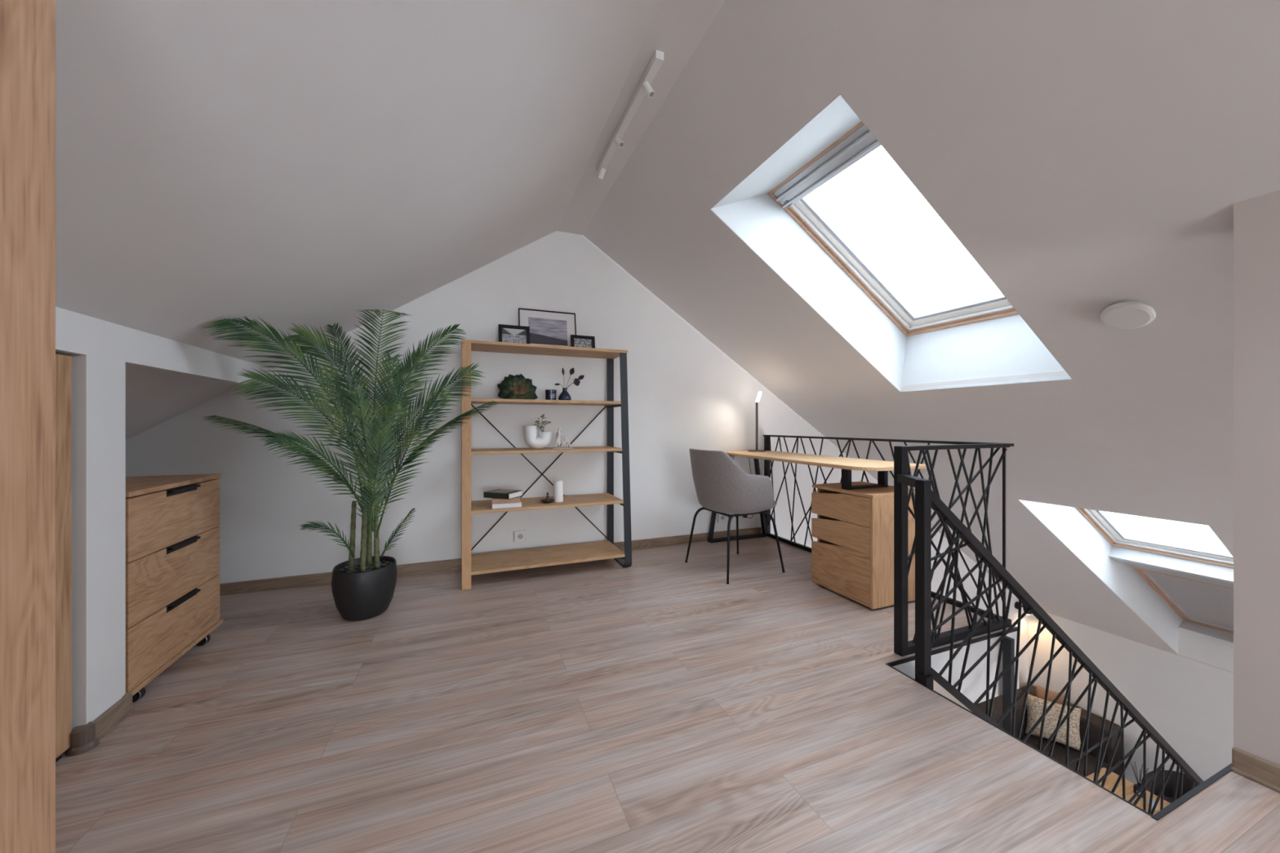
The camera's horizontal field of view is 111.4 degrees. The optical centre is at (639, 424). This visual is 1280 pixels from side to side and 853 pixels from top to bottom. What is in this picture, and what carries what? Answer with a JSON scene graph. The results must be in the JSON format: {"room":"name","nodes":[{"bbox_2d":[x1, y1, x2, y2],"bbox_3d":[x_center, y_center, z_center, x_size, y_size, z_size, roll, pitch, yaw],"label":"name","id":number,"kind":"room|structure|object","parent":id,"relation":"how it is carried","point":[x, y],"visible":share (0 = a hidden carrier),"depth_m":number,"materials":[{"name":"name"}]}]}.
{"room":"home office","nodes":[
{"label":"home office","id":0,"kind":"room"},
{"bbox_2d":[55,306,272,751],"bbox_3d":[-0.694,0.341,-1.412,0.070,1.378,8.885,0,0,-22],"label":"wall","id":1,"kind":"structure","parent":0,"point":[100,351],"depth_m":1.45,"materials":[{"name":"white paint"}]},
{"bbox_2d":[55,353,71,762],"bbox_3d":[-1.709,0.408,1.145,0.030,1.243,0.468,0,0,-22],"label":"closet door","id":2,"kind":"structure","parent":1,"relation":"in","point":[63,362],"depth_m":1.34,"materials":[{"name":"brown wood"}]},
{"bbox_2d":[65,721,100,756],"bbox_3d":[-1.768,0.994,1.386,0.068,0.072,0.068,0,0,-22],"label":"trim","id":3,"kind":"structure","parent":1,"relation":"attached to","point":[83,739],"depth_m":1.37,"materials":[{"name":"brown wood"}]},
{"bbox_2d":[93,695,133,740],"bbox_3d":[-1.788,0.996,1.476,0.021,0.068,0.172,0,0,-22],"label":"baseboard","id":4,"kind":"structure","parent":1,"relation":"attached to","point":[113,717],"depth_m":1.48,"materials":[{"name":"brown wood"}]},
{"bbox_2d":[121,692,134,713],"bbox_3d":[-1.832,0.994,1.552,0.048,0.072,0.048,0,0,-22],"label":"trim","id":5,"kind":"structure","parent":1,"relation":"attached to","point":[131,708],"depth_m":1.56,"materials":[{"name":"brown wood"}]},
{"bbox_2d":[125,231,1028,688],"bbox_3d":[0.833,1.290,4.035,8.920,5.580,0.120,0,0,-22],"label":"wall","id":6,"kind":"structure","parent":0,"point":[684,393],"depth_m":3.30,"materials":[{"name":"white paint"}]},
{"bbox_2d":[219,527,761,595],"bbox_3d":[-1.079,0.996,3.201,4.750,0.068,0.024,0,0,-22],"label":"baseboard","id":7,"kind":"structure","parent":6,"relation":"attached to","point":[264,584],"depth_m":3.00,"materials":[{"name":"wood"}]},
{"bbox_2d":[512,529,525,542],"bbox_3d":[-0.906,0.842,3.276,0.094,0.086,0.011,0,0,-22],"label":"wall socket","id":8,"kind":"object","parent":6,"relation":"attached to","point":[517,535],"visible":1,"depth_m":3.27,"materials":[{"name":"white plastic"}]},
{"bbox_2d":[716,513,747,522],"bbox_3d":[0.841,0.840,3.968,0.322,0.086,0.011,0,0,-22],"label":"wall socket","id":9,"kind":"object","parent":6,"relation":"attached to","point":[720,518],"visible":0.58,"depth_m":3.94,"materials":[{"name":"white plastic"}]},
{"bbox_2d":[742,457,753,518],"bbox_3d":[0.987,0.564,3.991,0.093,0.589,0.040,0,0,6],"label":"cable","id":10,"kind":"object","parent":6,"relation":"attached to","point":[744,516],"visible":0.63,"depth_m":3.98,"materials":[{"name":"black plastic"}]},
{"bbox_2d":[1014,601,1031,614],"bbox_3d":[4.807,2.304,5.477,0.095,0.140,0.157,0,0,-40],"label":"wall lamp","id":11,"kind":"object","parent":6,"relation":"attached to","point":[1016,603],"visible":0.52,"depth_m":5.47,"materials":[{"name":"brown metal"}]},
{"bbox_2d":[55,0,1279,673],"bbox_3d":[2.491,0.399,-0.151,8.920,3.899,8.885,0,0,-22],"label":"ceiling","id":12,"kind":"structure","parent":0,"point":[317,163],"depth_m":1.57,"materials":[{"name":"white paint"}]},
{"bbox_2d":[596,49,663,179],"bbox_3d":[-0.074,-1.453,2.154,0.050,0.093,0.860,0,0,-22],"label":"track light","id":13,"kind":"object","parent":12,"relation":"attached to","point":[644,86],"visible":1,"depth_m":2.03,"materials":[{"name":"white plastic"}]},
{"bbox_2d":[710,93,1071,391],"bbox_3d":[1.310,-0.816,2.336,1.602,1.183,0.970,0,0,-22],"label":"skylight recess","id":14,"kind":"structure","parent":12,"relation":"attached to","point":[1004,346],"depth_m":2.65,"materials":[{"name":"white paint"}]},
{"bbox_2d":[768,120,1018,336],"bbox_3d":[1.513,-1.042,2.417,1.250,0.867,0.950,0,0,-22],"label":"window","id":15,"kind":"structure","parent":14,"relation":"attached to","point":[792,193],"depth_m":2.65,"materials":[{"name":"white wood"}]},
{"bbox_2d":[1100,301,1155,328],"bbox_3d":[1.938,-0.434,1.735,0.129,0.096,0.150,0,0,-22],"label":"smoke detector","id":16,"kind":"object","parent":12,"relation":"attached to","point":[1127,314],"visible":1,"depth_m":1.72,"materials":[{"name":"white plastic"}]},
{"bbox_2d":[55,536,1279,852],"bbox_3d":[0.575,1.185,-0.910,4.800,0.310,8.885,0,0,-22],"label":"floor","id":17,"kind":"structure","parent":0,"point":[657,704],"depth_m":1.43,"materials":[{"name":"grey wood"}]},
{"bbox_2d":[0,0,55,852],"bbox_3d":[-0.958,0.160,0.205,0.580,1.740,0.620,0,0,-22],"label":"wooden panel","id":18,"kind":"object","parent":17,"relation":"on","point":[27,27],"visible":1,"depth_m":0.56,"materials":[{"name":"brown wood"}]},
{"bbox_2d":[125,473,223,702],"bbox_3d":[-2.165,0.636,1.776,0.491,0.787,0.644,0,0,-22],"label":"dresser","id":19,"kind":"object","parent":17,"relation":"on","point":[172,522],"visible":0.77,"depth_m":1.79,"materials":[{"name":"brown wood"}]},
{"bbox_2d":[201,309,499,621],"bbox_3d":[-1.399,0.176,2.349,1.218,1.708,0.710,0,0,-22],"label":"potted palm","id":20,"kind":"object","parent":17,"relation":"on","point":[362,588],"visible":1,"depth_m":2.26,"materials":[{"name":"green plant"}]},
{"bbox_2d":[331,555,397,621],"bbox_3d":[-1.497,0.895,2.380,0.304,0.270,0.304,0,0,-22],"label":"pot","id":21,"kind":"object","parent":20,"relation":"attached to","point":[363,592],"depth_m":2.28,"materials":[{"name":"black ceramic"}]},
{"bbox_2d":[461,339,631,590],"bbox_3d":[-0.661,0.241,3.120,1.141,1.577,0.439,0,0,-22],"label":"bookshelf","id":22,"kind":"object","parent":17,"relation":"on","point":[531,557],"visible":0.97,"depth_m":3.10,"materials":[{"name":"wood"}]},
{"bbox_2d":[490,501,521,508],"bbox_3d":[-0.902,0.535,2.939,0.185,0.028,0.150,0,0,-23],"label":"book","id":23,"kind":"object","parent":22,"relation":"on","point":[511,504],"visible":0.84,"depth_m":2.87,"materials":[{"name":"white paper"}]},
{"bbox_2d":[491,497,519,504],"bbox_3d":[-0.905,0.505,2.938,0.175,0.032,0.145,0,0,-20],"label":"book","id":24,"kind":"object","parent":23,"relation":"on","point":[495,501],"visible":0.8,"depth_m":2.87,"materials":[{"name":"beige paper"}]},
{"bbox_2d":[483,488,521,499],"bbox_3d":[-0.922,0.470,2.948,0.200,0.037,0.155,0,0,20],"label":"book","id":25,"kind":"object","parent":24,"relation":"on","point":[498,493],"visible":1,"depth_m":2.89,"materials":[{"name":"black paper"}]},
{"bbox_2d":[497,324,529,343],"bbox_3d":[-0.896,-0.626,3.113,0.215,0.162,0.039,0,0,-22],"label":"picture frame","id":26,"kind":"object","parent":22,"relation":"on","point":[507,333],"visible":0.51,"depth_m":3.11,"materials":[{"name":"black wood"}]},
{"bbox_2d":[502,328,526,343],"bbox_3d":[-0.897,-0.626,3.114,0.167,0.114,0.002,0,-9,-22],"label":"photo","id":27,"kind":"object","parent":26,"relation":"attached to","point":[508,335],"depth_m":3.11},
{"bbox_2d":[497,373,537,399],"bbox_3d":[-0.864,-0.267,3.091,0.275,0.193,0.188,0,0,-22],"label":"succulent","id":28,"kind":"object","parent":22,"relation":"on","point":[513,387],"visible":0.98,"depth_m":3.05,"materials":[{"name":"green plant"}]},
{"bbox_2d":[524,413,551,448],"bbox_3d":[-0.718,0.051,3.071,0.186,0.247,0.086,0,0,-22],"label":"planter","id":29,"kind":"object","parent":22,"relation":"on","point":[531,439],"visible":1,"depth_m":3.04,"materials":[{"name":"white ceramic"}]},
{"bbox_2d":[518,307,576,346],"bbox_3d":[-0.694,-0.705,3.302,0.430,0.321,0.075,0,0,-22],"label":"picture frame","id":30,"kind":"object","parent":22,"relation":"on","point":[547,327],"visible":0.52,"depth_m":3.31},
{"bbox_2d":[528,316,568,346],"bbox_3d":[-0.695,-0.701,3.303,0.290,0.207,0.003,0,-11,-22],"label":"photo","id":31,"kind":"object","parent":30,"relation":"attached to","point":[542,331],"depth_m":3.30},
{"bbox_2d":[540,492,554,503],"bbox_3d":[-0.649,0.513,3.066,0.100,0.072,0.100,0,0,-22],"label":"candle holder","id":32,"kind":"object","parent":22,"relation":"on","point":[547,500],"visible":1,"depth_m":3.06,"materials":[{"name":"brown metal"}]},
{"bbox_2d":[540,498,554,503],"bbox_3d":[-0.649,0.539,3.066,0.100,0.020,0.100,0,0,-22],"label":"bowl","id":33,"kind":"object","parent":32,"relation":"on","point":[544,500],"depth_m":3.04,"materials":[{"name":"brown wood"}]},
{"bbox_2d":[545,389,556,399],"bbox_3d":[-0.638,-0.207,3.124,0.080,0.077,0.080,0,0,-22],"label":"candle jar","id":34,"kind":"object","parent":22,"relation":"on","point":[550,394],"visible":0.8,"depth_m":3.09,"materials":[{"name":"glass"}]},
{"bbox_2d":[553,480,563,502],"bbox_3d":[-0.581,0.474,3.104,0.068,0.151,0.068,0,0,-22],"label":"pillar candle","id":35,"kind":"object","parent":22,"relation":"on","point":[558,484],"visible":0.99,"depth_m":3.08,"materials":[{"name":"white wax"}]},
{"bbox_2d":[551,427,574,448],"bbox_3d":[-0.549,0.099,3.106,0.155,0.151,0.070,0,0,-22],"label":"figurine","id":36,"kind":"object","parent":22,"relation":"on","point":[559,443],"visible":1,"depth_m":3.09,"materials":[{"name":"white ceramic"}]},
{"bbox_2d":[555,367,584,399],"bbox_3d":[-0.508,-0.289,3.155,0.220,0.242,0.094,0,0,-22],"label":"vase","id":37,"kind":"object","parent":22,"relation":"on","point":[564,395],"visible":0.94,"depth_m":3.14,"materials":[{"name":"blue ceramic"}]},
{"bbox_2d":[570,334,595,348],"bbox_3d":[-0.430,-0.608,3.295,0.185,0.125,0.033,0,0,-22],"label":"picture frame","id":38,"kind":"object","parent":22,"relation":"on","point":[583,341],"visible":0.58,"depth_m":3.29,"materials":[{"name":"black wood"}]},
{"bbox_2d":[573,337,591,347],"bbox_3d":[-0.431,-0.608,3.296,0.137,0.077,0.002,0,-9,-22],"label":"photo","id":39,"kind":"object","parent":38,"relation":"attached to","point":[578,342],"depth_m":3.30},
{"bbox_2d":[684,448,785,584],"bbox_3d":[0.679,0.603,3.149,0.615,0.857,0.580,0,0,-27],"label":"desk chair","id":40,"kind":"object","parent":17,"relation":"on","point":[722,486],"visible":1,"depth_m":2.92,"materials":[{"name":"grey fabric"}]},
{"bbox_2d":[707,450,926,542],"bbox_3d":[1.154,0.635,3.217,0.596,0.790,1.597,0,0,-22],"label":"desk","id":41,"kind":"object","parent":17,"relation":"on","point":[846,464],"visible":0.74,"depth_m":2.88,"materials":[{"name":"brown wood"}]},
{"bbox_2d":[747,391,765,452],"bbox_3d":[1.030,-0.022,3.850,0.150,0.525,0.150,0,0,-22],"label":"desk lamp","id":42,"kind":"object","parent":41,"relation":"on","point":[759,394],"visible":0.98,"depth_m":3.84,"materials":[{"name":"brown metal"}]},
{"bbox_2d":[811,481,915,608],"bbox_3d":[1.394,0.710,2.691,0.430,0.640,0.458,0,0,-22],"label":"base cabinet","id":43,"kind":"object","parent":17,"relation":"on","point":[852,554],"visible":0.89,"depth_m":2.51,"materials":[{"name":"brown wood"}]},
{"bbox_2d":[763,435,1013,619],"bbox_3d":[1.529,0.564,3.146,0.040,0.932,1.985,0,0,-22],"label":"railing","id":44,"kind":"object","parent":17,"relation":"on","point":[768,465],"visible":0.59,"depth_m":3.49,"materials":[{"name":"black metal"}]},
{"bbox_2d":[893,443,1011,656],"bbox_3d":[1.520,0.564,2.097,0.790,0.932,0.040,0,0,-22],"label":"railing","id":45,"kind":"object","parent":17,"relation":"on","point":[902,647],"visible":0.88,"depth_m":2.04,"materials":[{"name":"black metal"}]},
{"bbox_2d":[1028,613,1233,783],"bbox_3d":[6.684,3.214,1.509,0.100,1.731,8.885,0,0,-22],"label":"wall","id":46,"kind":"structure","parent":0,"point":[1189,703],"depth_m":4.59,"materials":[{"name":"white paint"}]},
{"bbox_2d":[1018,499,1232,653],"bbox_3d":[4.447,1.329,3.513,2.771,2.005,0.995,0,0,-22],"label":"window reveal","id":47,"kind":"structure","parent":46,"relation":"attached to","point":[1068,524],"depth_m":3.93,"materials":[{"name":"white paint"}]},
{"bbox_2d":[1108,545,1233,588],"bbox_3d":[4.608,1.190,3.577,0.449,0.294,0.955,0,0,-22],"label":"trim","id":48,"kind":"structure","parent":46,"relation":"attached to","point":[1220,575],"depth_m":3.61,"materials":[{"name":"white paint"}]},
{"bbox_2d":[1133,567,1233,633],"bbox_3d":[5.294,1.634,3.849,1.077,0.753,0.975,0,0,-22],"label":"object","id":49,"kind":"structure","parent":46,"relation":"in","point":[1205,604],"depth_m":4.08,"materials":[{"name":"grey glass"}]},
{"bbox_2d":[1177,620,1233,671],"bbox_3d":[5.681,2.168,4.002,0.117,0.327,0.995,0,0,-22],"label":"trim","id":50,"kind":"structure","parent":46,"relation":"attached to","point":[1204,644],"depth_m":4.26,"materials":[{"name":"white paint"}]},
{"bbox_2d":[1233,190,1279,765],"bbox_3d":[2.936,0.185,-1.494,0.100,1.690,6.060,0,0,-22],"label":"wall","id":51,"kind":"structure","parent":0,"point":[1256,220],"depth_m":1.27,"materials":[{"name":"paint"}]},
{"bbox_2d":[885,626,1231,821],"bbox_3d":[1.634,1.054,1.676,0.940,0.053,0.796,0,0,-22],"label":"trim","id":52,"kind":"structure","parent":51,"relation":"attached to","point":[1218,775],"depth_m":1.29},
{"bbox_2d":[1231,746,1279,792],"bbox_3d":[2.880,0.996,-1.516,0.021,0.068,6.060,0,0,-22],"label":"baseboard","id":53,"kind":"structure","parent":51,"relation":"attached to","point":[1260,771],"depth_m":1.26,"materials":[{"name":"brown wood"}]},
{"bbox_3d":[3.513,4.130,0.254,6.720,0.100,8.885,0,0,-22],"label":"floor","id":54,"kind":"structure","parent":0,"visible":0},
{"bbox_2d":[933,680,971,711],"bbox_3d":[2.935,2.539,2.140,3.632,3.082,0.578,0,0,-22],"label":"staircase","id":55,"kind":"structure","parent":54,"relation":"on","point":[937,687],"depth_m":1.75,"materials":[{"name":"white paint"}]},
{"bbox_2d":[1002,635,1014,734],"bbox_3d":[1.797,2.561,2.129,0.028,3.038,0.036,0,0,-22],"label":"support post","id":56,"kind":"object","parent":54,"relation":"on","point":[1008,650],"visible":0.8,"depth_m":2.12,"materials":[{"name":"metal"}]},
{"bbox_2d":[976,684,1121,776],"bbox_3d":[4.087,3.695,4.753,2.300,0.770,0.900,0,0,-22],"label":"sofa","id":57,"kind":"object","parent":54,"relation":"on","point":[1095,721],"visible":0.13,"depth_m":4.87,"materials":[{"name":"brown fabric"}]},
{"bbox_2d":[1035,684,1066,706],"bbox_3d":[4.826,3.380,5.121,0.281,0.527,0.092,0,0,37],"label":"cushion","id":58,"kind":"object","parent":57,"relation":"on","point":[1040,691],"visible":0.16,"depth_m":5.13,"materials":[{"name":"orange fabric"}]},
{"bbox_2d":[1025,693,1081,750],"bbox_3d":[4.745,3.415,5.019,0.481,0.444,0.176,0,0,37],"label":"cushion","id":59,"kind":"object","parent":57,"relation":"on","point":[1034,704],"visible":0.7,"depth_m":4.98,"materials":[{"name":"beige fabric"}]},
{"bbox_2d":[1086,767,1170,815],"bbox_3d":[4.486,3.760,4.045,0.560,0.640,0.500,0,0,-22],"label":"coffee table","id":60,"kind":"object","parent":54,"relation":"on","point":[1112,778],"visible":0.18,"depth_m":4.13,"materials":[{"name":"brown wood"}]},
{"bbox_2d":[1130,761,1148,797],"bbox_3d":[4.637,3.304,4.051,0.108,0.271,0.112,0,0,-22],"label":"reed diffuser","id":61,"kind":"object","parent":60,"relation":"on","point":[1136,786],"visible":0.7,"depth_m":4.05,"materials":[{"name":"black glass"}]},
{"bbox_2d":[1133,782,1142,797],"bbox_3d":[4.632,3.386,4.050,0.081,0.105,0.076,0,0,-22],"label":"bottle","id":62,"kind":"object","parent":61,"relation":"on","point":[1136,786],"depth_m":4.05,"materials":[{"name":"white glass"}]},
{"bbox_2d":[1146,797,1157,810],"bbox_3d":[4.601,3.409,3.919,0.064,0.060,0.064,0,0,-22],"label":"candle jar","id":63,"kind":"object","parent":60,"relation":"on","point":[1148,798],"visible":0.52,"depth_m":3.92,"materials":[{"name":"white glass"}]},
{"bbox_2d":[1141,769,1195,803],"bbox_3d":[5.142,3.746,4.079,0.525,0.672,0.590,0,0,-22],"label":"armchair","id":64,"kind":"object","parent":54,"relation":"on","point":[1168,794],"visible":0.09,"depth_m":4.31,"materials":[{"name":"grey fabric"}]},
{"label":"outside","id":65,"kind":"structure","parent":0,"visible":0},
{"bbox_2d":[1106,511,1227,551],"bbox_3d":[19.544,8.430,13.116,8.800,13.200,26.800,0,0,-22],"label":"sky","id":66,"kind":"structure","parent":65,"point":[1197,535],"depth_m":12.99,"materials":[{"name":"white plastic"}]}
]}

